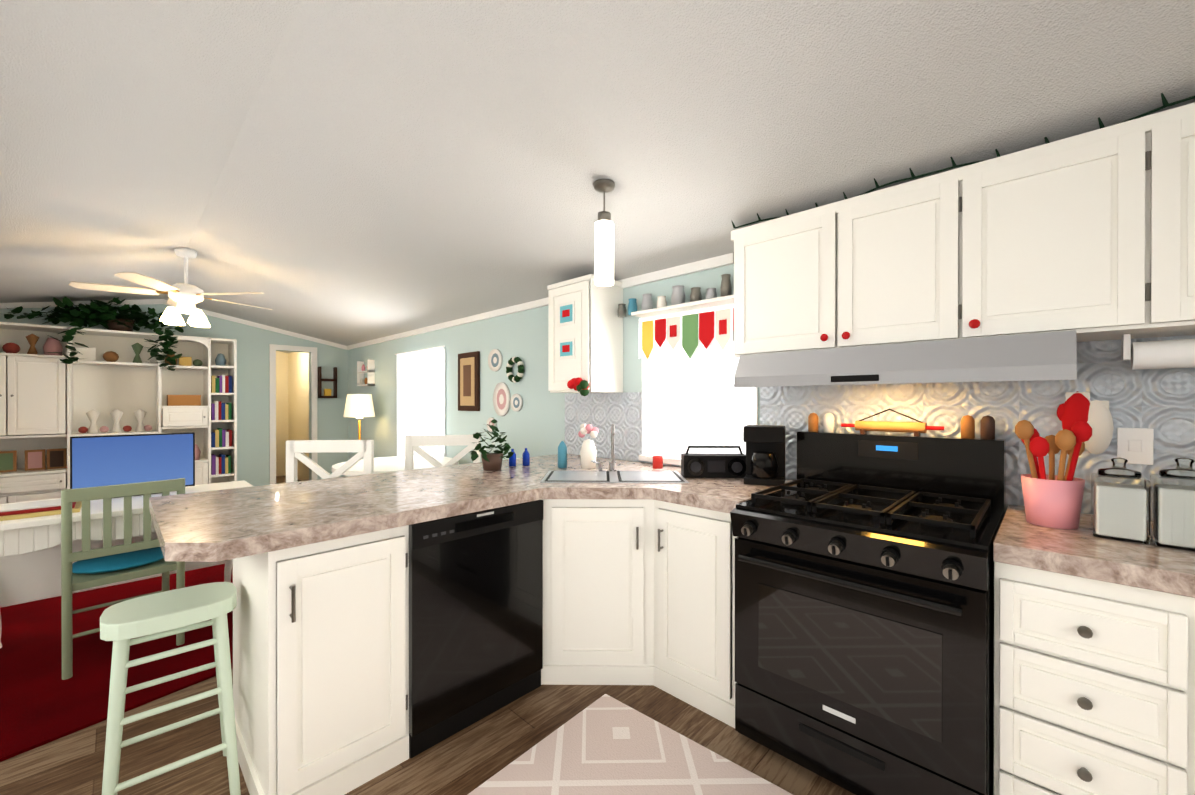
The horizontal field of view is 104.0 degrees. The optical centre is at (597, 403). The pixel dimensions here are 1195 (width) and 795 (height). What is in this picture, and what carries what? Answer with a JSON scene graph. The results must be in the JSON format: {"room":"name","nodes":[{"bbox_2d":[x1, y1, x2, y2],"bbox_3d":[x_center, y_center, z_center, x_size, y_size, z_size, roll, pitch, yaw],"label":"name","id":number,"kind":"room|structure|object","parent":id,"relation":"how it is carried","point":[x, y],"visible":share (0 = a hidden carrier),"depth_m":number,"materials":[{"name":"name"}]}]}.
{"room":"kitchen","nodes":[
{"label":"kitchen","id":0,"kind":"room"},
{"bbox_2d":[0,304,347,485],"bbox_3d":[-5.149,-0.059,5.443,0.120,2.700,4.120,0,0,44],"label":"wall","id":1,"kind":"structure","parent":0,"point":[253,343],"depth_m":6.10,"materials":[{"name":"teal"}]},
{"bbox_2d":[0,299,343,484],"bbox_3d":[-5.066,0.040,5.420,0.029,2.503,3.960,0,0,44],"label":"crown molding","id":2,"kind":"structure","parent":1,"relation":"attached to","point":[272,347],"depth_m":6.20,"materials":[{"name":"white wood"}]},
{"bbox_2d":[318,367,336,397],"bbox_3d":[-3.837,-0.292,6.635,0.096,0.440,0.220,0,0,44],"label":"wall shelf","id":3,"kind":"object","parent":1,"relation":"attached to","point":[327,393],"visible":0.94,"depth_m":6.61,"materials":[{"name":"brown wood"}]},
{"bbox_2d":[276,351,308,480],"bbox_3d":[-5.064,-0.014,7.255,2.280,2.600,1.100,0,0,44],"label":"wall","id":4,"kind":"structure","parent":0,"point":[292,395],"depth_m":8.15,"materials":[{"name":"beige paint"}]},
{"bbox_2d":[0,475,854,794],"bbox_3d":[-2.424,1.348,3.237,11.670,0.100,4.900,0,0,44],"label":"floor","id":5,"kind":"structure","parent":0,"point":[472,757],"depth_m":1.74,"materials":[{"name":"wood"}]},
{"bbox_2d":[0,564,232,761],"bbox_3d":[-3.875,1.293,3.115,4.945,0.012,2.295,0,0,44],"label":"carpet","id":6,"kind":"object","parent":5,"relation":"on","point":[42,702],"depth_m":2.29,"materials":[{"name":"red carpet"}]},
{"bbox_2d":[0,322,236,503],"bbox_3d":[-5.183,0.261,4.961,0.484,2.037,2.105,0,0,44],"label":"hutch","id":7,"kind":"object","parent":6,"relation":"on","point":[48,402],"visible":0.54,"depth_m":5.00,"materials":[{"name":"white paint"}]},
{"bbox_2d":[4,297,183,370],"bbox_3d":[-5.142,-0.742,4.838,0.679,0.775,1.367,0,0,44],"label":"potted plant","id":8,"kind":"object","parent":7,"relation":"on","point":[97,312],"visible":0.96,"depth_m":4.86,"materials":[{"name":"green plant"}]},
{"bbox_2d":[0,334,231,474],"bbox_3d":[-5.146,0.080,4.937,0.210,1.519,2.010,0,0,44],"label":"contents","id":9,"kind":"object","parent":7,"relation":"in","point":[57,458],"visible":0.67,"depth_m":4.99,"materials":[{"name":"multicoloured"}]},
{"bbox_2d":[61,478,184,679],"bbox_3d":[-2.493,0.844,2.455,0.447,0.888,0.434,0,0,40],"label":"chair","id":10,"kind":"object","parent":6,"relation":"on","point":[109,563],"visible":0.85,"depth_m":2.30,"materials":[{"name":"green paint"}]},
{"bbox_2d":[0,480,252,647],"bbox_3d":[-2.626,0.886,2.603,0.680,0.780,1.170,0,0,44],"label":"desk","id":11,"kind":"object","parent":6,"relation":"on","point":[30,551],"visible":0.31,"depth_m":2.47,"materials":[{"name":"white paint"}]},
{"bbox_2d":[70,432,194,497],"bbox_3d":[-2.731,0.362,2.766,0.140,0.354,0.520,0,0,44],"label":"television","id":12,"kind":"object","parent":11,"relation":"on","point":[104,460],"visible":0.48,"depth_m":2.73,"materials":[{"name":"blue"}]},
{"bbox_2d":[100,582,240,794],"bbox_3d":[-1.393,0.977,1.533,0.330,0.656,0.298,0,0,-43],"label":"stool","id":13,"kind":"object","parent":5,"relation":"on","point":[163,614],"visible":1,"depth_m":1.50,"materials":[{"name":"green paint"}]},
{"bbox_2d":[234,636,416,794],"bbox_3d":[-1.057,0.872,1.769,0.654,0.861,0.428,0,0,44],"label":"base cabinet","id":14,"kind":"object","parent":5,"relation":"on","point":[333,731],"depth_m":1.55,"materials":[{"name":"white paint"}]},
{"bbox_2d":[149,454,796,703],"bbox_3d":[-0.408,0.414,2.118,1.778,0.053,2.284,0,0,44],"label":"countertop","id":15,"kind":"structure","parent":14,"relation":"on","point":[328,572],"depth_m":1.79,"materials":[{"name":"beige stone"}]},
{"bbox_2d":[470,419,513,470],"bbox_3d":[-0.606,0.239,2.696,0.282,0.289,0.273,0,0,44],"label":"potted plant","id":16,"kind":"object","parent":15,"relation":"on","point":[492,461],"visible":1,"depth_m":2.67,"materials":[{"name":"brown"}]},
{"bbox_2d":[509,449,515,465],"bbox_3d":[-0.519,0.331,2.850,0.042,0.105,0.044,0,0,44],"label":"bottle","id":17,"kind":"object","parent":15,"relation":"on","point":[512,460],"depth_m":2.83,"materials":[{"name":"blue glass"}]},
{"bbox_2d":[522,448,529,465],"bbox_3d":[-0.442,0.331,2.886,0.042,0.105,0.044,0,0,44],"label":"bottle","id":18,"kind":"object","parent":15,"relation":"on","point":[525,458],"depth_m":2.87,"materials":[{"name":"blue glass"}]},
{"bbox_2d":[558,423,662,468],"bbox_3d":[0.075,0.253,2.773,0.478,0.262,0.438,0,0,44],"label":"decor","id":19,"kind":"object","parent":15,"relation":"on","point":[588,451],"visible":1,"depth_m":2.74,"materials":[{"name":"beige ceramic"}]},
{"bbox_2d":[681,446,745,477],"bbox_3d":[0.611,0.304,2.445,0.330,0.161,0.110,0,0,2],"label":"radio","id":20,"kind":"object","parent":15,"relation":"on","point":[700,465],"visible":1,"depth_m":2.40,"materials":[{"name":"black plastic"}]},
{"bbox_2d":[743,425,784,485],"bbox_3d":[0.807,0.248,2.254,0.180,0.275,0.170,0,0,24],"label":"coffee maker","id":21,"kind":"object","parent":15,"relation":"on","point":[765,454],"visible":0.96,"depth_m":2.20,"materials":[{"name":"black plastic"}]},
{"bbox_2d":[286,440,373,482],"bbox_3d":[-1.669,0.764,3.102,0.510,1.070,0.460,0,0,-4],"label":"dining chair","id":22,"kind":"object","parent":5,"relation":"on","point":[296,450],"visible":0.33,"depth_m":2.87,"materials":[{"name":"white paint"}]},
{"bbox_2d":[344,394,374,439],"bbox_3d":[-2.955,0.590,5.797,0.350,1.400,0.350,0,0,44],"label":"floor lamp","id":23,"kind":"object","parent":5,"relation":"on","point":[358,406],"visible":0.58,"depth_m":5.67,"materials":[{"name":"white fabric"}]},
{"bbox_2d":[332,456,457,475],"bbox_3d":[-1.792,0.915,4.197,1.040,0.760,1.040,0,0,44],"label":"dining table","id":24,"kind":"object","parent":5,"relation":"on","point":[386,464],"visible":0.29,"depth_m":4.07,"materials":[{"name":"white paint"}]},
{"bbox_2d":[405,435,479,469],"bbox_3d":[-1.138,0.762,3.534,0.510,1.070,0.460,0,0,-11],"label":"dining chair","id":25,"kind":"object","parent":5,"relation":"on","point":[413,443],"visible":0.31,"depth_m":3.30,"materials":[{"name":"white paint"}]},
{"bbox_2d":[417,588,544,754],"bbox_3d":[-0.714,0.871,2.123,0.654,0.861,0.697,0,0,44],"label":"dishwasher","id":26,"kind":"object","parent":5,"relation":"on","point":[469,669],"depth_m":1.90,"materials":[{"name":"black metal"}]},
{"bbox_2d":[545,548,652,684],"bbox_3d":[0.002,0.869,2.613,1.000,0.861,1.004,0,0,44],"label":"base cabinet","id":27,"kind":"object","parent":5,"relation":"on","point":[599,623],"depth_m":2.15,"materials":[{"name":"white paint"}]},
{"bbox_2d":[468,694,792,794],"bbox_3d":[0.505,1.300,0.634,2.600,0.012,1.550,0,0,41],"label":"kitchen rug","id":28,"kind":"object","parent":5,"relation":"on","point":[605,744],"visible":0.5,"depth_m":1.66,"materials":[{"name":"beige fabric"}]},
{"bbox_2d":[653,520,736,727],"bbox_3d":[0.637,0.871,2.235,0.438,0.861,0.664,0,0,44],"label":"base cabinet","id":29,"kind":"object","parent":5,"relation":"on","point":[694,576],"depth_m":1.98,"materials":[{"name":"white paint"}]},
{"bbox_2d":[730,431,1005,794],"bbox_3d":[1.016,0.721,1.762,0.750,1.165,0.768,0,0,44],"label":"range","id":30,"kind":"object","parent":5,"relation":"on","point":[864,614],"visible":1,"depth_m":1.53,"materials":[{"name":"black metal"}]},
{"bbox_2d":[808,409,994,438],"bbox_3d":[1.258,0.080,2.003,0.682,0.113,0.044,0,0,44],"label":"ornaments","id":31,"kind":"object","parent":30,"relation":"on","point":[987,426],"visible":1,"depth_m":1.96,"materials":[{"name":"brown wood"}]},
{"bbox_2d":[993,557,1188,794],"bbox_3d":[1.492,0.874,1.406,0.416,0.862,0.664,0,0,44],"label":"base cabinet","id":32,"kind":"object","parent":5,"relation":"on","point":[1094,665],"depth_m":1.19,"materials":[{"name":"white paint"}]},
{"bbox_2d":[993,505,1194,592],"bbox_3d":[1.967,0.417,0.937,1.748,0.054,0.674,0,0,44],"label":"countertop","id":33,"kind":"structure","parent":32,"relation":"on","point":[1016,539],"depth_m":1.23,"materials":[{"name":"beige stone"}]},
{"bbox_2d":[1015,420,1091,528],"bbox_3d":[1.455,0.221,1.495,0.175,0.334,0.153,0,0,44],"label":"utensil crock","id":34,"kind":"object","parent":33,"relation":"on","point":[1052,500],"visible":1,"depth_m":1.45,"materials":[{"name":"pink ceramic"}]},
{"bbox_2d":[1091,457,1150,543],"bbox_3d":[1.513,0.273,1.353,0.108,0.231,0.108,0,0,44],"label":"jar","id":35,"kind":"object","parent":33,"relation":"on","point":[1121,512],"visible":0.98,"depth_m":1.32,"materials":[{"name":"silver glass"}]},
{"bbox_2d":[1150,457,1194,550],"bbox_3d":[1.594,0.268,1.268,0.112,0.241,0.112,0,0,44],"label":"jar","id":36,"kind":"object","parent":33,"relation":"on","point":[1172,516],"visible":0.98,"depth_m":1.25,"materials":[{"name":"silver glass"}]},
{"bbox_2d":[1185,593,1194,794],"bbox_3d":[1.777,0.874,1.130,0.502,0.862,0.664,0,0,44],"label":"base cabinet","id":37,"kind":"object","parent":5,"relation":"on","point":[1189,657],"depth_m":1.08,"materials":[{"name":"white paint"}]},
{"bbox_2d":[0,0,1194,352],"bbox_3d":[-2.627,-1.125,3.078,11.590,0.653,4.240,0,0,44],"label":"ceiling","id":38,"kind":"structure","parent":0,"point":[346,172],"depth_m":1.75,"materials":[{"name":"white paint"}]},
{"bbox_2d":[69,247,271,327],"bbox_3d":[-3.260,-0.909,3.682,1.179,0.581,1.217,0,0,44],"label":"ceiling fan","id":39,"kind":"object","parent":38,"relation":"hanging from","point":[185,297],"visible":1,"depth_m":3.57,"materials":[{"name":"white"}]},
{"bbox_2d":[593,179,614,285],"bbox_3d":[0.030,-0.757,2.091,0.100,0.447,0.100,0,0,44],"label":"pendant lamp","id":40,"kind":"object","parent":38,"relation":"hanging from","point":[604,249],"visible":1,"depth_m":2.06,"materials":[{"name":"white glass"}]},
{"bbox_2d":[348,264,1152,513],"bbox_3d":[-0.374,0.172,3.767,9.310,2.250,0.120,0,0,44],"label":"wall","id":41,"kind":"structure","parent":0,"point":[535,425],"depth_m":4.11,"materials":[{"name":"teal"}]},
{"bbox_2d":[357,360,374,385],"bbox_3d":[-3.116,-0.401,6.274,0.400,0.340,0.086,0,0,44],"label":"shelf","id":42,"kind":"object","parent":41,"relation":"attached to","point":[369,380],"visible":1,"depth_m":6.16,"materials":[{"name":"white wood"}]},
{"bbox_2d":[443,348,445,456],"bbox_3d":[-1.942,-0.008,5.231,1.100,1.120,0.100,0,0,44],"label":"window","id":43,"kind":"structure","parent":41,"relation":"in","point":[444,397],"depth_m":4.83,"materials":[{"name":"white"}]},
{"bbox_2d":[395,345,444,456],"bbox_3d":[-1.991,0.076,5.181,1.200,1.333,0.036,0,0,44],"label":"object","id":44,"kind":"structure","parent":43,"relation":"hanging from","point":[420,392],"depth_m":5.12,"materials":[{"name":"white fabric"}]},
{"bbox_2d":[458,351,479,410],"bbox_3d":[-1.244,-0.206,4.499,0.360,0.560,0.030,0,0,44],"label":"framed picture","id":45,"kind":"object","parent":41,"relation":"attached to","point":[468,381],"visible":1,"depth_m":4.46,"materials":[{"name":"brown wood"}]},
{"bbox_2d":[486,417,496,431],"bbox_3d":[-0.925,0.190,4.176,0.159,0.126,0.056,0,0,44],"label":"wall plates","id":46,"kind":"object","parent":41,"relation":"attached to","point":[489,420],"depth_m":4.24,"materials":[{"name":"white ceramic"}]},
{"bbox_2d":[488,349,502,370],"bbox_3d":[-0.880,-0.380,4.130,0.218,0.189,0.056,0,0,44],"label":"wall plates","id":47,"kind":"object","parent":41,"relation":"attached to","point":[495,359],"depth_m":4.18,"materials":[{"name":"white ceramic"}]},
{"bbox_2d":[493,382,522,415],"bbox_3d":[-0.749,-0.035,4.005,0.424,0.287,0.056,0,0,44],"label":"wall plates","id":48,"kind":"object","parent":41,"relation":"attached to","point":[503,400],"depth_m":4.09,"materials":[{"name":"white ceramic"}]},
{"bbox_2d":[506,357,523,382],"bbox_3d":[-0.673,-0.278,3.930,0.239,0.212,0.056,0,0,44],"label":"wreath","id":49,"kind":"object","parent":41,"relation":"attached to","point":[517,360],"depth_m":3.92,"materials":[{"name":"green plant"}]},
{"bbox_2d":[344,253,733,349],"bbox_3d":[-1.417,0.231,4.674,6.309,2.125,0.029,0,0,44],"label":"crown molding","id":50,"kind":"structure","parent":41,"relation":"attached to","point":[699,266],"depth_m":3.70,"materials":[{"name":"white wood"}]},
{"bbox_2d":[547,274,622,395],"bbox_3d":[-0.102,-0.425,3.128,0.453,0.763,0.409,0,0,44],"label":"upper cabinet","id":51,"kind":"object","parent":41,"relation":"attached to","point":[585,339],"visible":1,"depth_m":3.03,"materials":[{"name":"white paint"}]},
{"bbox_2d":[631,295,733,317],"bbox_3d":[0.539,-0.525,2.689,0.780,0.079,0.146,0,0,44],"label":"shelf","id":52,"kind":"object","parent":41,"relation":"attached to","point":[701,304],"visible":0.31,"depth_m":2.66,"materials":[{"name":"white paint"}]},
{"bbox_2d":[618,274,731,316],"bbox_3d":[0.464,-0.631,2.764,0.906,0.130,0.084,0,0,44],"label":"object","id":53,"kind":"object","parent":52,"relation":"on","point":[678,295],"visible":0.69,"depth_m":2.72,"materials":[{"name":"grey ceramic"}]},
{"bbox_2d":[638,304,733,359],"bbox_3d":[0.535,-0.398,2.727,0.760,0.285,0.022,0,0,44],"label":"valance","id":54,"kind":"object","parent":52,"relation":"hanging from","point":[718,321],"visible":0.81,"depth_m":2.72,"materials":[{"name":"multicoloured fabric"}]},
{"bbox_2d":[639,379,757,464],"bbox_3d":[0.587,-0.050,2.768,0.790,0.840,0.115,0,0,44],"label":"window","id":55,"kind":"structure","parent":41,"relation":"in","point":[666,460],"depth_m":2.83,"materials":[{"name":"white"}]},
{"bbox_2d":[642,329,753,457],"bbox_3d":[0.558,-0.060,2.739,0.760,0.780,0.010,0,0,44],"label":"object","id":56,"kind":"structure","parent":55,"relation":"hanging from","point":[677,421],"depth_m":2.73,"materials":[{"name":"white fabric"}]},
{"bbox_2d":[731,208,814,357],"bbox_3d":[0.947,-0.550,2.162,0.518,0.662,0.336,0,0,44],"label":"upper cabinet","id":57,"kind":"object","parent":41,"relation":"attached to","point":[774,260],"depth_m":2.08,"materials":[{"name":"white paint"}]},
{"bbox_2d":[815,168,934,348],"bbox_3d":[1.234,-0.549,1.883,0.516,0.662,0.336,0,0,44],"label":"upper cabinet","id":58,"kind":"object","parent":41,"relation":"attached to","point":[875,251],"depth_m":1.80,"materials":[{"name":"white paint"}]},
{"bbox_2d":[565,335,1194,513],"bbox_3d":[1.292,0.084,2.066,4.290,0.604,0.003,0,0,44],"label":"backsplash panel","id":59,"kind":"object","parent":41,"relation":"attached to","point":[1161,402],"visible":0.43,"depth_m":1.79,"materials":[{"name":"silver metal"}]},
{"bbox_2d":[1057,391,1113,454],"bbox_3d":[1.704,0.068,1.634,0.138,0.220,0.030,0,0,44],"label":"oven mitts","id":60,"kind":"object","parent":59,"relation":"hanging from","point":[1095,415],"visible":0.71,"depth_m":1.62,"materials":[{"name":"red fabric"}]},
{"bbox_2d":[1117,428,1153,464],"bbox_3d":[1.800,0.144,1.563,0.080,0.120,0.010,0,0,44],"label":"outlet","id":61,"kind":"object","parent":59,"relation":"attached to","point":[1134,445],"visible":0.88,"depth_m":1.56,"materials":[{"name":"white plastic"}]},
{"bbox_2d":[734,330,1076,386],"bbox_3d":[1.144,-0.141,1.856,1.050,0.146,0.501,0,0,44],"label":"range hood","id":62,"kind":"object","parent":41,"relation":"attached to","point":[1037,356],"visible":1,"depth_m":1.58,"materials":[{"name":"silver metal"}]},
{"bbox_2d":[935,117,1110,341],"bbox_3d":[1.531,-0.548,1.596,0.541,0.662,0.336,0,0,44],"label":"upper cabinet","id":63,"kind":"object","parent":41,"relation":"attached to","point":[1088,236],"depth_m":1.51,"materials":[{"name":"white paint"}]},
{"bbox_2d":[1121,334,1194,369],"bbox_3d":[1.788,-0.160,1.363,0.340,0.110,0.086,0,0,44],"label":"paper towel roll","id":64,"kind":"object","parent":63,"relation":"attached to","point":[1166,354],"visible":1,"depth_m":1.41,"materials":[{"name":"white paper"}]},
{"bbox_2d":[1107,93,1194,339],"bbox_3d":[1.988,-0.546,1.152,0.966,0.662,0.336,0,0,44],"label":"upper cabinet","id":65,"kind":"object","parent":41,"relation":"attached to","point":[1153,155],"depth_m":1.32,"materials":[{"name":"white paint"}]},
{"label":"outside","id":66,"kind":"structure","parent":0,"visible":0},
{"bbox_2d":[660,376,733,386],"bbox_3d":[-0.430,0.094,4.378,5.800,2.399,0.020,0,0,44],"label":"curtain","id":67,"kind":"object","parent":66,"point":[695,381],"depth_m":3.27,"materials":[{"name":"white fabric"}]}
]}

